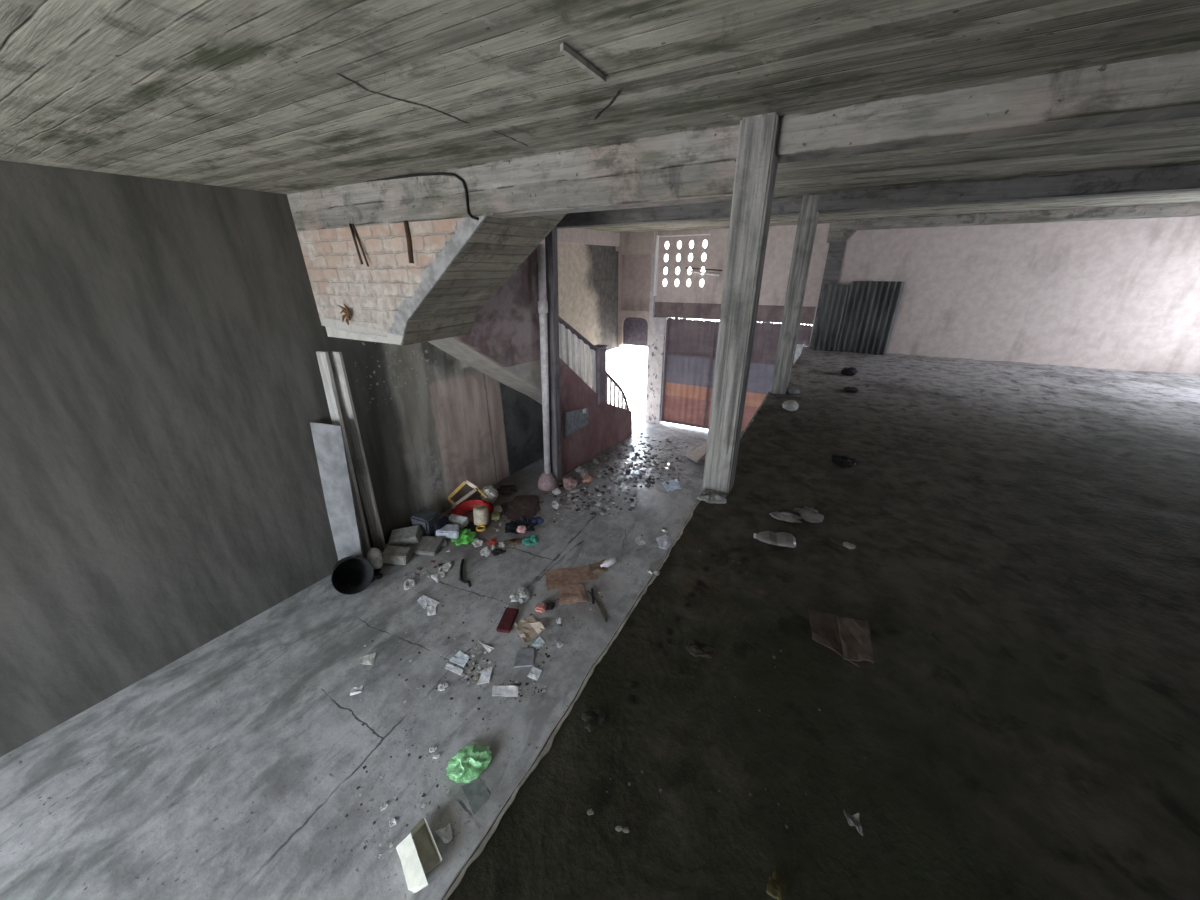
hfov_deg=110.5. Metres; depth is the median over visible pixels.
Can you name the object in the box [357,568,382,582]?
rag
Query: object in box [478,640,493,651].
paper sheet
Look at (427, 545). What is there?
concrete block
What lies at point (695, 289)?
window
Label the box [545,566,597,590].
carton piece
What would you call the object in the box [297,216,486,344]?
brick wall
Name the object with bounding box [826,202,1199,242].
beam
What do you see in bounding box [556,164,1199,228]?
beam
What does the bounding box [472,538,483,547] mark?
paper scrap
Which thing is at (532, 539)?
plastic wrapper
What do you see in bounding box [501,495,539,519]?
heap
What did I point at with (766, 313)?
trim
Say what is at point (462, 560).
strap
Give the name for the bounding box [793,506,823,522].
rag
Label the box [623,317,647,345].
trim
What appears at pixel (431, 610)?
paper sheet
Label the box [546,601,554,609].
rag
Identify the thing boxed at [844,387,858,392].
plastic bag
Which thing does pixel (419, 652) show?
crumbs
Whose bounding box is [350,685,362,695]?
paper sheet
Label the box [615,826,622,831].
paper scrap
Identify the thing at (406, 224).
rebar
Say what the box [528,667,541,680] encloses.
paper sheet
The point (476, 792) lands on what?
plastic sheet
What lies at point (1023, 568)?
floor
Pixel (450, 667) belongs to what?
paper sheet
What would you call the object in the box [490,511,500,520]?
glass bottle
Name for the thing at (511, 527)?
plastic sheet
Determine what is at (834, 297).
sheet
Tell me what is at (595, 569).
carton piece
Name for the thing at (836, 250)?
column
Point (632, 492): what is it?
rubble
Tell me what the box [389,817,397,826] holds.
paper scrap
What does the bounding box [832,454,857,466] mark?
rag
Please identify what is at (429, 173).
cable
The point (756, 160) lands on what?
concrete column
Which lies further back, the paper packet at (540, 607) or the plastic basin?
the plastic basin
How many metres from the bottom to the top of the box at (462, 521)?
0.193 m
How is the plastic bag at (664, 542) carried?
on the floor at (226, 771)
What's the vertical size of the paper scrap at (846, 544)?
0.016 m
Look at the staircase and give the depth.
6.43 m
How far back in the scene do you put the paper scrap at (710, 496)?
3.10 m
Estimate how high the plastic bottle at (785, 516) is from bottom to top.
0.041 m
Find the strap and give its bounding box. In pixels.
[460,559,470,586]
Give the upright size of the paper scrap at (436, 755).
0.020 m
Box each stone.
[552,488,560,494]
[552,498,562,508]
[563,477,576,489]
[580,469,588,478]
[582,475,592,482]
[593,457,600,463]
[782,400,798,410]
[787,386,799,394]
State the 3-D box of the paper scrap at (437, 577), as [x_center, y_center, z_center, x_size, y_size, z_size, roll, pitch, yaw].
[-2.223,1.735,5.750,0.196,0.043,0.173,19,30,38]
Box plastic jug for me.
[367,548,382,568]
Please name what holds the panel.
on the floor at (226, 771)
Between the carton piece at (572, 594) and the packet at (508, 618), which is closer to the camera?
the packet at (508, 618)
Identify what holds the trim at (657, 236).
attached to the wall at (1120, 294)
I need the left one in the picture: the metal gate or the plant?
the plant
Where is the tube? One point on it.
(592, 597)
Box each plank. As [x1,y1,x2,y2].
[316,351,370,558]
[327,351,385,551]
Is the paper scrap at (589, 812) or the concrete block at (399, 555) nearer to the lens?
the paper scrap at (589, 812)
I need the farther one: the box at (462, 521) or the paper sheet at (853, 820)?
the box at (462, 521)
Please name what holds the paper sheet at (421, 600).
on the floor at (226, 771)
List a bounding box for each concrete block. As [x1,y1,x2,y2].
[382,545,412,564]
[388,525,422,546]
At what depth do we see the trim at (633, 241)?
9.79 m
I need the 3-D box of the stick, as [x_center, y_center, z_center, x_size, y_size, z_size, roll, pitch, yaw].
[-0.027,1.946,5.226,0.060,0.041,0.546,-11,26,-23]
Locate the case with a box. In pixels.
[411,508,439,535]
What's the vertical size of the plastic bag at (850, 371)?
0.102 m
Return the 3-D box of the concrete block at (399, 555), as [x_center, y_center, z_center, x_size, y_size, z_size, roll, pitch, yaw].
[-2.939,1.520,6.028,0.363,0.228,0.245,0,24,1]
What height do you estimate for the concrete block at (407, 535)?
0.292 m
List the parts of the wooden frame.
leg, rail, rail, rail, leg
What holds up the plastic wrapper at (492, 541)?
on the floor at (226, 771)
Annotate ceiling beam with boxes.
[287,50,1199,231]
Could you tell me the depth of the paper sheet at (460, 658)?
4.53 m
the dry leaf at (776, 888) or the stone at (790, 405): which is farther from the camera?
the stone at (790, 405)
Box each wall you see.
[0,160,618,756]
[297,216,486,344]
[618,216,1199,374]
[622,254,650,310]
[645,232,666,423]
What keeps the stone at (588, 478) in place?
on the floor at (226, 771)
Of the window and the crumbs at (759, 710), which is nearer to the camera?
the crumbs at (759, 710)
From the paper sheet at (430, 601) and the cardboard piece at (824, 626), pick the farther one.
the paper sheet at (430, 601)
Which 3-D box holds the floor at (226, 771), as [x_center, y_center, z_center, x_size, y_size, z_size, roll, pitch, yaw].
[-1.879,2.083,5.192,5.680,0.150,15.640,12,27,26]
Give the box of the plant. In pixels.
[338,303,350,325]
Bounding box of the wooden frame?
[445,480,487,514]
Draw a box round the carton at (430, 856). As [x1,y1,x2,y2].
[396,818,441,892]
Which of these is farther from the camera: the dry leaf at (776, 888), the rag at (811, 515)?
the rag at (811, 515)
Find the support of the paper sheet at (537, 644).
on the floor at (226, 771)
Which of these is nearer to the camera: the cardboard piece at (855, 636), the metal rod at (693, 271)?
the cardboard piece at (855, 636)
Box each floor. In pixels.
[0,416,707,899]
[442,347,1199,899]
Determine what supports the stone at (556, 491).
on the floor at (226, 771)
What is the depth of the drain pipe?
7.12 m
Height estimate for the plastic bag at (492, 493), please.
0.234 m
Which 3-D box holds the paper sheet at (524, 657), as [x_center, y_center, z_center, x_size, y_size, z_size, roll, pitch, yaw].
[-0.822,2.267,4.540,0.200,0.020,0.232,-1,24,-2]
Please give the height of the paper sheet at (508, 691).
0.014 m
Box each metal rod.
[686,267,721,270]
[689,270,719,276]
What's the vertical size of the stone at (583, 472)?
0.129 m
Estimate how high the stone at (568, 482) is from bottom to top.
0.141 m
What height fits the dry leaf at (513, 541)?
0.054 m
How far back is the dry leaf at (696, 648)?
1.88 m
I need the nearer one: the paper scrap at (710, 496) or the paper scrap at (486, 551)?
the paper scrap at (710, 496)
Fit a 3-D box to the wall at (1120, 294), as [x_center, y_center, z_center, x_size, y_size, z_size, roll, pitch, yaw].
[5.044,-3.063,8.403,10.950,2.720,0.220,12,27,26]
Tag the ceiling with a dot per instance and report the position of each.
(274, 96)
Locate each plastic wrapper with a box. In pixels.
[487,538,496,545]
[522,534,538,545]
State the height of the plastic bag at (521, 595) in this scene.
0.074 m
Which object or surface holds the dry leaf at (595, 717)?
on the floor at (1023, 568)
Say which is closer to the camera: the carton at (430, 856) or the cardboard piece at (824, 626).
the cardboard piece at (824, 626)
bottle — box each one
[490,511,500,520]
[600,557,616,566]
[754,531,795,547]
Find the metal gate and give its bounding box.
[661,318,812,432]
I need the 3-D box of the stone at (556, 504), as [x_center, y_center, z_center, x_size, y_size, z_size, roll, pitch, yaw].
[-0.751,0.960,7.412,0.210,0.110,0.264,-19,29,-35]
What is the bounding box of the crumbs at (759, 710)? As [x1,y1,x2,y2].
[579,485,841,865]
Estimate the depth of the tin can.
6.82 m
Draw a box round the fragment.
[793,344,803,363]
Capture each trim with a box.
[440,351,795,899]
[543,228,618,245]
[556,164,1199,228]
[616,231,655,250]
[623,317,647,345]
[654,234,709,295]
[654,302,815,324]
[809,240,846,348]
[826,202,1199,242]
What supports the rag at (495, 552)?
on the floor at (226, 771)
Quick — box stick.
[587,590,606,621]
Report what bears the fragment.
on the floor at (1023, 568)
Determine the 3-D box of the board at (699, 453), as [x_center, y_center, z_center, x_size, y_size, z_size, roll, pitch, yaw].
[2.241,0.008,9.245,0.512,0.340,1.884,12,27,26]
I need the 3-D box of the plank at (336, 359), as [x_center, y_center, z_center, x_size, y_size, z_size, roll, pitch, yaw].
[-3.280,0.164,5.683,0.268,2.992,0.054,3,24,9]
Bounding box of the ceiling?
[0,0,1199,232]
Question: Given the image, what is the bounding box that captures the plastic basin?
[451,500,493,514]
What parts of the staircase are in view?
panel, handrail, handrail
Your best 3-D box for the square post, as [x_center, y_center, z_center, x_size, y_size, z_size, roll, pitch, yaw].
[-0.803,-1.383,7.304,0.292,4.490,0.140,12,27,26]
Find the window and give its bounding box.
[657,235,709,296]
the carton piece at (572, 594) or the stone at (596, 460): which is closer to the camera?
the carton piece at (572, 594)
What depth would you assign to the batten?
1.64 m
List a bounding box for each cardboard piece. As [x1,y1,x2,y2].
[514,616,544,642]
[809,609,858,666]
[837,617,873,662]
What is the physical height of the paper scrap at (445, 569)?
0.035 m
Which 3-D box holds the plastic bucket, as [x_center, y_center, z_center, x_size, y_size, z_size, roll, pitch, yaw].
[-3.294,1.612,5.502,0.479,0.547,0.531,-19,30,-37]
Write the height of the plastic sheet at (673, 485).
0.025 m
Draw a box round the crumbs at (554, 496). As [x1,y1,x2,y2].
[405,483,587,579]
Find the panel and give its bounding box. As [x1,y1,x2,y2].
[434,516,448,536]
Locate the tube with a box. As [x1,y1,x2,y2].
[591,588,593,603]
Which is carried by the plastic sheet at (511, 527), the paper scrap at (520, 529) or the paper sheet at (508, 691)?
the paper scrap at (520, 529)
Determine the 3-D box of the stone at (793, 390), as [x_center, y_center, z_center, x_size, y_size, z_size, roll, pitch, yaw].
[2.668,-0.828,5.726,0.168,0.087,0.241,10,26,23]
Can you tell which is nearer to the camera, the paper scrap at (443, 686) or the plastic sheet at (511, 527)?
the paper scrap at (443, 686)
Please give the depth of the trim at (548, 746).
1.53 m
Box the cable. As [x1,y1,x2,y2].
[364,172,478,219]
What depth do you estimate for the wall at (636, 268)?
10.35 m
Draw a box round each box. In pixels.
[436,524,459,538]
[449,514,468,528]
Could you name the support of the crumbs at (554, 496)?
on the floor at (226, 771)
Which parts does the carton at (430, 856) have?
lid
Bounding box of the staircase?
[325,214,631,476]
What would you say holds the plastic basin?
on the floor at (226, 771)
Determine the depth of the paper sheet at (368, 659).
4.53 m
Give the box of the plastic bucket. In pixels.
[331,556,373,594]
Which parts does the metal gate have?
rail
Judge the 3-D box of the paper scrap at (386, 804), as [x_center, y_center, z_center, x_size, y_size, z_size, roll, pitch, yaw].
[-1.710,2.820,3.297,0.063,0.016,0.047,-21,31,-38]
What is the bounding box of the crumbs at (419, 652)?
[345,537,630,863]
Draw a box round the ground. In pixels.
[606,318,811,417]
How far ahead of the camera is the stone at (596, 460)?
9.06 m
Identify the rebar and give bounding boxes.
[349,223,362,263]
[352,224,368,265]
[404,221,413,262]
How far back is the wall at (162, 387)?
4.15 m
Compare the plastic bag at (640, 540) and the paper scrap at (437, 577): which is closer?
the paper scrap at (437, 577)
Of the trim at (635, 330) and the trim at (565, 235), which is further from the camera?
the trim at (635, 330)
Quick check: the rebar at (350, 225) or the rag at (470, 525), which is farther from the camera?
the rag at (470, 525)
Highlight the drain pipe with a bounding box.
[537,244,557,490]
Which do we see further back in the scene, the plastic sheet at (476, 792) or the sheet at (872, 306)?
the sheet at (872, 306)
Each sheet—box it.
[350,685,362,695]
[360,653,375,664]
[417,595,427,608]
[424,596,439,605]
[427,606,435,615]
[435,823,452,842]
[445,663,462,675]
[449,651,469,666]
[461,780,488,813]
[477,666,492,684]
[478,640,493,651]
[492,685,517,696]
[505,516,534,533]
[514,648,534,667]
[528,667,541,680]
[532,637,544,648]
[661,479,680,491]
[812,284,848,350]
[837,281,904,354]
[844,811,862,835]
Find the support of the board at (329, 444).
on the floor at (226, 771)
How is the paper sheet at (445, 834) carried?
on the floor at (226, 771)
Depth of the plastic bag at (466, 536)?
6.53 m
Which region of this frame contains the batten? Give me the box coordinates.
[560,42,605,83]
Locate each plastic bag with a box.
[446,744,491,782]
[451,528,475,545]
[480,485,497,502]
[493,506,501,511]
[510,586,529,603]
[635,536,645,544]
[656,534,670,549]
[841,367,857,375]
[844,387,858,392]
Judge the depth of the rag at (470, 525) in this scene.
6.82 m
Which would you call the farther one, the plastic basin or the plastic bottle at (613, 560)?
the plastic basin
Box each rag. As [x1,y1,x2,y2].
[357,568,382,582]
[460,522,478,530]
[491,548,505,555]
[496,485,517,493]
[530,517,543,524]
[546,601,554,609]
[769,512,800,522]
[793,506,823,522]
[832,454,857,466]
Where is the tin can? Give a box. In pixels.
[473,506,488,531]
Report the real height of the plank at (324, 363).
3.012 m
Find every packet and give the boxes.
[496,608,518,632]
[535,603,546,612]
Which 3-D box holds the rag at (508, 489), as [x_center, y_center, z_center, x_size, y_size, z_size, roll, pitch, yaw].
[-1.792,0.754,7.939,0.428,0.081,0.357,-6,24,-13]
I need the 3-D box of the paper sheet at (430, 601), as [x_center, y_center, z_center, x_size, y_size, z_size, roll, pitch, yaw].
[-2.184,1.935,5.324,0.292,0.011,0.097,12,27,26]
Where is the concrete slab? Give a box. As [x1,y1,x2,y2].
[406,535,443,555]
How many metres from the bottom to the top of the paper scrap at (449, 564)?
0.039 m
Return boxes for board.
[310,422,363,560]
[686,443,706,462]
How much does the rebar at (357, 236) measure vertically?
0.396 m
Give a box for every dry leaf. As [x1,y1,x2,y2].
[503,538,521,546]
[582,707,605,731]
[686,639,714,657]
[766,870,786,899]
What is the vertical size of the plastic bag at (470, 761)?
0.112 m
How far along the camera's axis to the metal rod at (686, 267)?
9.16 m
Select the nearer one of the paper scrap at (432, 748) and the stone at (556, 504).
the paper scrap at (432, 748)
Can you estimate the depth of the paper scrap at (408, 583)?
5.61 m
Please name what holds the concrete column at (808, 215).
on the floor at (1023, 568)
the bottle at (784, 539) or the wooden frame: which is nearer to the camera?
the bottle at (784, 539)
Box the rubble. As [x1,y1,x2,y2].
[560,433,692,515]
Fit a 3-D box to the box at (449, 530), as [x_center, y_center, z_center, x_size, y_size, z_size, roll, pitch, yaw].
[-2.404,1.284,6.566,0.352,0.219,0.211,-5,24,-10]
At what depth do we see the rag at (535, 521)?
6.96 m
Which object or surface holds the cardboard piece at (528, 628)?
on the floor at (226, 771)
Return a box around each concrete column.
[702,112,780,495]
[770,194,819,394]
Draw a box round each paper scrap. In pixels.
[380,801,388,810]
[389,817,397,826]
[404,578,414,589]
[429,745,436,752]
[431,571,445,582]
[432,752,439,758]
[438,566,449,572]
[438,682,448,690]
[443,561,451,568]
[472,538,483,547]
[480,546,490,556]
[516,525,526,532]
[587,809,593,815]
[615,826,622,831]
[697,489,726,503]
[843,542,855,548]
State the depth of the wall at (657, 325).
10.68 m
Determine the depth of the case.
6.50 m
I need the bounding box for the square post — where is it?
[545,226,560,484]
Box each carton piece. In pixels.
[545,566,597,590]
[559,583,587,604]
[588,560,607,575]
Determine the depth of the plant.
4.66 m
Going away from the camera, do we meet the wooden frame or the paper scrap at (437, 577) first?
the paper scrap at (437, 577)

